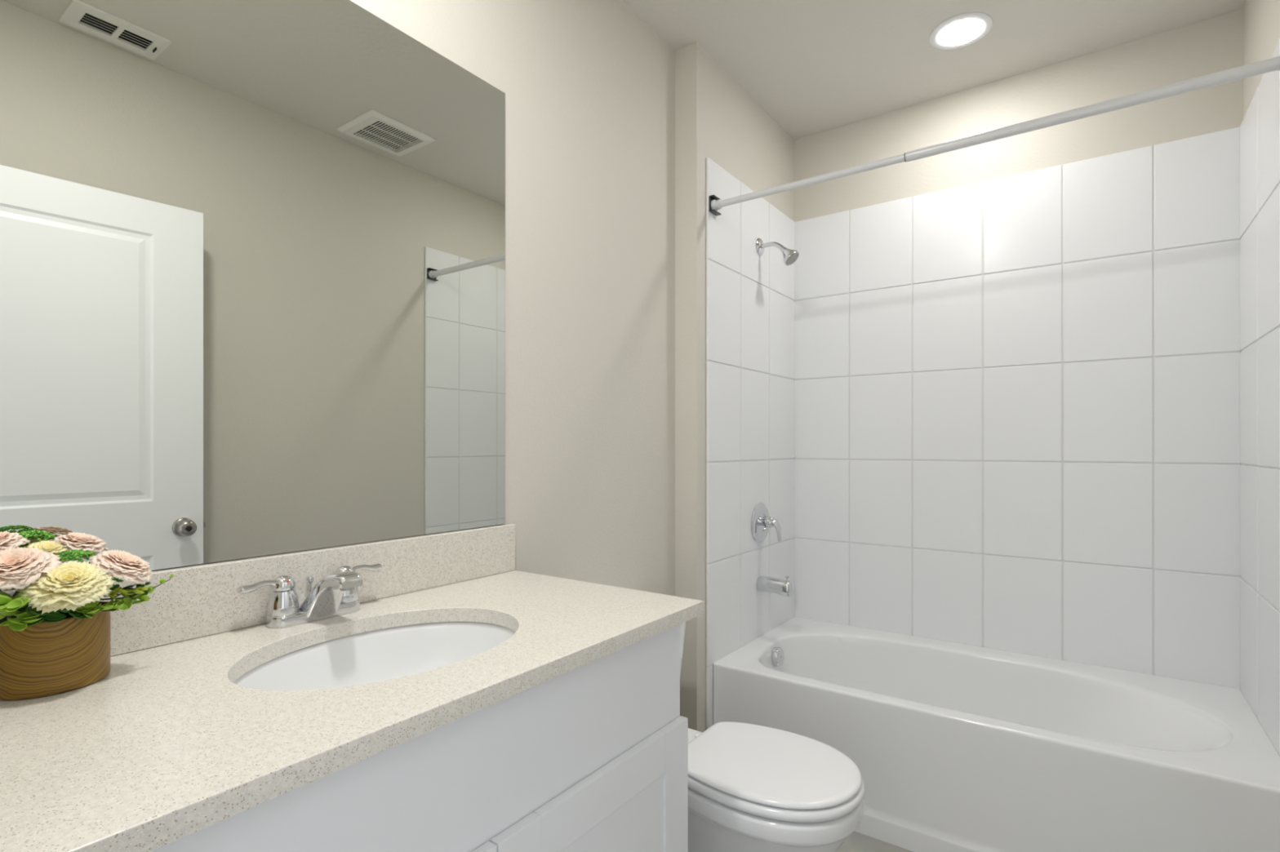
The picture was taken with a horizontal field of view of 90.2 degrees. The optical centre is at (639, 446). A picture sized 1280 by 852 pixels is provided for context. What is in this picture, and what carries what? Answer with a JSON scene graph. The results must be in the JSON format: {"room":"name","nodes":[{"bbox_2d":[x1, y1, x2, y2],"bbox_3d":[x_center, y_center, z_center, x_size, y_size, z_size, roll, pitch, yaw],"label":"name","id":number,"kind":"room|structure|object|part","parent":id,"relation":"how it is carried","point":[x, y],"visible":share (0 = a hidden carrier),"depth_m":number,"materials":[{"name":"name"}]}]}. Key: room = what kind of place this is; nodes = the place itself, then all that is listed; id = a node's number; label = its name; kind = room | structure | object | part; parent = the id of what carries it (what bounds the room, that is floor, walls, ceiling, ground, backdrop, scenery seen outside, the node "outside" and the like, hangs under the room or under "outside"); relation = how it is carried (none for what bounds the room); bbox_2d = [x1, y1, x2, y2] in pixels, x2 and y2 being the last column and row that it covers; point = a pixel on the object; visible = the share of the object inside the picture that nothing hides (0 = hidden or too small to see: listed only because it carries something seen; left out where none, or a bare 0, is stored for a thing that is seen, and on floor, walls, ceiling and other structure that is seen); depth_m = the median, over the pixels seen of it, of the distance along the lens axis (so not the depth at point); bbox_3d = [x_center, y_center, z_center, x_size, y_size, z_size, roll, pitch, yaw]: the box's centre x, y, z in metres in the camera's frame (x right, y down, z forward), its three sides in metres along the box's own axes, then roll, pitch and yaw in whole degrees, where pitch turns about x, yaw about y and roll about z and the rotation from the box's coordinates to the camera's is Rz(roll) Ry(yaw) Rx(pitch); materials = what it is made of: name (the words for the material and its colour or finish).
{"room":"bathroom","nodes":[
{"label":"bathroom","id":0,"kind":"room"},
{"bbox_2d":[0,0,675,595],"bbox_3d":[-0.208,-0.100,1.918,0.120,2.630,2.982,0,0,36],"label":"wall","id":1,"kind":"structure","parent":0,"point":[588,86],"depth_m":1.87,"materials":[{"name":"grey paint"}]},
{"bbox_2d":[0,0,505,590],"bbox_3d":[-0.639,-0.349,1.204,0.005,1.092,1.018,0,0,36],"label":"wall mirror","id":2,"kind":"object","parent":1,"relation":"attached to","point":[252,252],"visible":1,"depth_m":1.12,"materials":[{"name":"white mirror"}]},
{"bbox_2d":[2,524,515,656],"bbox_3d":[-0.632,0.258,1.202,0.020,0.117,1.057,0,0,35],"label":"backsplash","id":3,"kind":"structure","parent":1,"relation":"attached to","point":[200,601],"depth_m":1.15,"materials":[{"name":"beige stone"}]},
{"bbox_2d":[675,41,793,732],"bbox_3d":[0.418,-0.100,2.615,0.090,2.630,0.881,0,0,36],"label":"wall","id":4,"kind":"structure","parent":0,"point":[716,119],"depth_m":2.27,"materials":[{"name":"grey paint"}]},
{"bbox_2d":[836,831,913,851],"bbox_3d":[0.251,1.245,1.069,1.854,0.060,3.832,0,0,36],"label":"floor","id":5,"kind":"structure","parent":0,"point":[856,842],"depth_m":1.94,"materials":[{"name":"grey tile"}]},
{"bbox_2d":[149,624,688,851],"bbox_3d":[-0.419,0.780,1.041,0.547,0.872,1.012,0,0,36],"label":"vanity cabinet","id":6,"kind":"object","parent":5,"relation":"on","point":[593,757],"visible":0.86,"depth_m":0.95,"materials":[{"name":"white paint"}]},
{"bbox_2d":[0,524,703,851],"bbox_3d":[-0.408,0.271,1.042,0.570,0.145,1.057,0,0,36],"label":"countertop","id":7,"kind":"structure","parent":6,"relation":"on","point":[165,748],"depth_m":0.83,"materials":[{"name":"beige stone"}]},
{"bbox_2d":[0,529,173,700],"bbox_3d":[-0.758,0.214,0.845,0.173,0.204,0.193,0,0,36],"label":"flower pot","id":8,"kind":"object","parent":7,"relation":"on","point":[55,628],"visible":1,"depth_m":0.81,"materials":[{"name":"brown wood"}]},
{"bbox_3d":[-0.828,0.125,0.820,0.065,0.028,0.064,0,0,35],"label":"flower","id":9,"kind":"part","parent":8,"relation":"part of","materials":[{"name":"pink plant"}]},
{"bbox_3d":[-0.779,0.150,0.794,0.082,0.047,0.086,0,0,35],"label":"flower","id":10,"kind":"part","parent":8,"relation":"part of","materials":[{"name":"pink plant"}]},
{"bbox_3d":[-0.792,0.142,0.852,0.058,0.032,0.060,0,0,35],"label":"flower","id":11,"kind":"part","parent":8,"relation":"part of","materials":[{"name":"beige plant"}]},
{"bbox_3d":[-0.787,0.268,0.851,0.123,0.095,0.123,0,0,35],"label":"pot","id":12,"kind":"part","parent":8,"relation":"part of","materials":[{"name":"brown wood"}]},
{"bbox_3d":[-0.728,0.176,0.813,0.087,0.056,0.096,0,0,35],"label":"flower","id":13,"kind":"part","parent":8,"relation":"part of","materials":[{"name":"beige plant"}]},
{"bbox_3d":[-0.779,0.135,0.885,0.066,0.030,0.068,0,0,35],"label":"flower","id":14,"kind":"part","parent":8,"relation":"part of","materials":[{"name":"pink plant"}]},
{"bbox_3d":[-0.714,0.166,0.878,0.076,0.047,0.073,0,0,35],"label":"flower","id":15,"kind":"part","parent":8,"relation":"part of","materials":[{"name":"pink plant"}]},
{"bbox_2d":[236,563,382,627],"bbox_3d":[-0.561,0.269,1.152,0.153,0.094,0.265,0,0,36],"label":"faucet","id":16,"kind":"object","parent":7,"relation":"on","point":[335,594],"visible":1,"depth_m":1.13,"materials":[{"name":"silver metal"}]},
{"bbox_3d":[-0.651,0.242,1.111,0.037,0.025,0.094,0,0,35],"label":"lever handle","id":17,"kind":"part","parent":16,"relation":"part of","materials":[{"name":"silver metal"}]},
{"bbox_3d":[-0.634,0.276,1.134,0.049,0.042,0.049,0,0,35],"label":"handle","id":18,"kind":"part","parent":16,"relation":"part of","materials":[{"name":"silver metal"}]},
{"bbox_3d":[-0.616,0.272,1.191,0.012,0.058,0.012,0,0,35],"label":"lift rod","id":19,"kind":"part","parent":16,"relation":"part of","materials":[{"name":"silver metal"}]},
{"bbox_3d":[-0.601,0.306,1.181,0.054,0.020,0.168,0,0,35],"label":"plate","id":20,"kind":"part","parent":16,"relation":"part of","materials":[{"name":"silver metal"}]},
{"bbox_3d":[-0.558,0.269,1.150,0.146,0.094,0.068,0,0,35],"label":"spout","id":21,"kind":"part","parent":16,"relation":"part of","materials":[{"name":"silver metal"}]},
{"bbox_3d":[-0.568,0.276,1.227,0.049,0.042,0.049,0,0,35],"label":"handle","id":22,"kind":"part","parent":16,"relation":"part of","materials":[{"name":"silver metal"}]},
{"bbox_3d":[-0.551,0.242,1.250,0.037,0.025,0.094,0,0,35],"label":"lever handle","id":23,"kind":"part","parent":16,"relation":"part of","materials":[{"name":"silver metal"}]},
{"bbox_2d":[233,621,515,690],"bbox_3d":[-0.405,0.427,1.038,0.374,0.164,0.506,0,0,36],"label":"sink basin","id":24,"kind":"object","parent":7,"relation":"in","point":[394,652],"visible":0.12,"depth_m":1.19,"materials":[{"name":"white ceramic"}]},
{"bbox_3d":[-0.350,0.827,0.681,0.018,0.552,0.502,0,0,35],"label":"door","id":25,"kind":"part","parent":6,"relation":"part of","materials":[{"name":"white paint"}]},
{"bbox_3d":[-0.056,0.827,1.094,0.018,0.552,0.504,0,0,35],"label":"door","id":26,"kind":"part","parent":6,"relation":"part of","materials":[{"name":"white paint"}]},
{"bbox_2d":[680,622,864,851],"bbox_3d":[0.193,0.853,1.688,0.774,0.724,0.458,0,0,36],"label":"toilet","id":27,"kind":"object","parent":5,"relation":"on","point":[753,788],"visible":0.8,"depth_m":1.49,"materials":[{"name":"white ceramic"}]},
{"bbox_3d":[-0.043,0.668,1.856,0.180,0.298,0.444,0,0,35],"label":"tank","id":28,"kind":"part","parent":27,"relation":"part of","materials":[{"name":"white ceramic"}]},
{"bbox_3d":[0.325,0.788,1.594,0.437,0.016,0.366,0,0,35],"label":"lid","id":29,"kind":"part","parent":27,"relation":"part of","materials":[{"name":"white plastic"}]},
{"bbox_3d":[0.325,0.812,1.593,0.450,0.025,0.380,0,0,35],"label":"seat","id":30,"kind":"part","parent":27,"relation":"part of","materials":[{"name":"white plastic"}]},
{"bbox_2d":[713,617,1279,851],"bbox_3d":[1.101,1.000,2.182,1.503,0.430,0.772,0,0,36],"label":"bathtub","id":31,"kind":"object","parent":5,"relation":"on","point":[954,747],"visible":0.94,"depth_m":1.92,"materials":[{"name":"white ceramic"}]},
{"bbox_3d":[0.552,0.841,2.548,0.030,0.076,0.076,0,0,35],"label":"overflow plate","id":32,"kind":"part","parent":31,"relation":"part of","materials":[{"name":"silver metal"}]},
{"bbox_2d":[621,0,1246,140],"bbox_3d":[0.251,-1.445,1.069,1.854,0.060,3.832,0,0,36],"label":"ceiling","id":33,"kind":"structure","parent":0,"point":[813,66],"depth_m":2.23,"materials":[{"name":"white paint"}]},
{"bbox_2d":[928,12,992,49],"bbox_3d":[1.093,-1.410,2.175,0.194,0.009,0.194,0,0,36],"label":"recessed light","id":34,"kind":"object","parent":33,"relation":"in","point":[962,30],"visible":1,"depth_m":2.16,"materials":[{"name":"white paint"}]},
{"bbox_2d":[793,8,1243,222],"bbox_3d":[1.329,-0.100,2.580,1.614,2.630,0.120,0,0,36],"label":"wall","id":35,"kind":"structure","parent":0,"point":[1215,44],"depth_m":2.40,"materials":[{"name":"grey paint"}]},
{"bbox_2d":[706,39,1279,756],"bbox_3d":[1.093,0.091,2.171,1.523,2.247,0.818,0,0,36],"label":"tile surround","id":36,"kind":"object","parent":35,"relation":"attached to","point":[1037,413],"visible":0.98,"depth_m":2.38,"materials":[{"name":"white tile"}]},
{"bbox_3d":[0.474,-0.122,2.607,0.010,1.821,0.808,0,0,35],"label":"faucet tile panel","id":37,"kind":"part","parent":36,"relation":"part of","materials":[{"name":"white tile"}]},
{"bbox_2d":[751,502,781,542],"bbox_3d":[0.530,0.313,2.595,0.094,0.162,0.162,0,0,36],"label":"shower valve","id":38,"kind":"object","parent":36,"relation":"attached to","point":[761,521],"visible":1,"depth_m":2.58,"materials":[{"name":"silver metal"}]},
{"bbox_3d":[0.534,0.335,2.592,0.084,0.098,0.047,0,0,35],"label":"lever","id":39,"kind":"part","parent":38,"relation":"part of","materials":[{"name":"silver metal"}]},
{"bbox_2d":[756,575,793,597],"bbox_3d":[0.548,0.561,2.582,0.139,0.084,0.058,0,0,36],"label":"tub spout","id":40,"kind":"object","parent":36,"relation":"attached to","point":[764,584],"visible":1,"depth_m":2.56,"materials":[{"name":"silver metal"}]},
{"bbox_2d":[755,238,799,266],"bbox_3d":[0.559,-0.789,2.574,0.167,0.130,0.072,0,0,36],"label":"shower","id":41,"kind":"object","parent":36,"relation":"attached to","point":[790,256],"visible":1,"depth_m":2.56,"materials":[{"name":"silver metal"}]},
{"bbox_3d":[0.539,-0.806,2.588,0.111,0.051,0.019,0,0,35],"label":"shower arm","id":42,"kind":"part","parent":41,"relation":"part of","materials":[{"name":"silver metal"}]},
{"bbox_2d":[709,55,1279,216],"bbox_3d":[0.888,-0.880,1.884,1.505,0.082,0.057,0,0,34],"label":"shower curtain rod","id":43,"kind":"object","parent":36,"relation":"attached to","point":[1272,64],"visible":1,"depth_m":1.74,"materials":[{"name":"silver metal"}]},
{"bbox_2d":[711,199,722,210],"bbox_3d":[0.277,-0.867,2.291,0.030,0.040,0.040,0,0,35],"label":"curtain rod bracket","id":44,"kind":"object","parent":43,"relation":"on","point":[716,204],"depth_m":2.28,"materials":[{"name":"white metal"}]},
{"bbox_3d":[1.328,-0.122,2.500,1.523,1.821,0.010,0,0,35],"label":"tile panel","id":45,"kind":"part","parent":36,"relation":"part of","materials":[{"name":"white tile"}]},
{"bbox_3d":[1.720,-0.122,1.747,0.010,1.821,0.762,0,0,35],"label":"tile panel","id":46,"kind":"part","parent":36,"relation":"part of","materials":[{"name":"white tile"}]},
{"bbox_2d":[1243,0,1279,118],"bbox_3d":[1.204,-0.100,0.911,0.120,2.630,2.982,0,0,36],"label":"wall","id":47,"kind":"structure","parent":0,"point":[1261,18],"depth_m":1.88,"materials":[{"name":"grey paint"}]}
]}

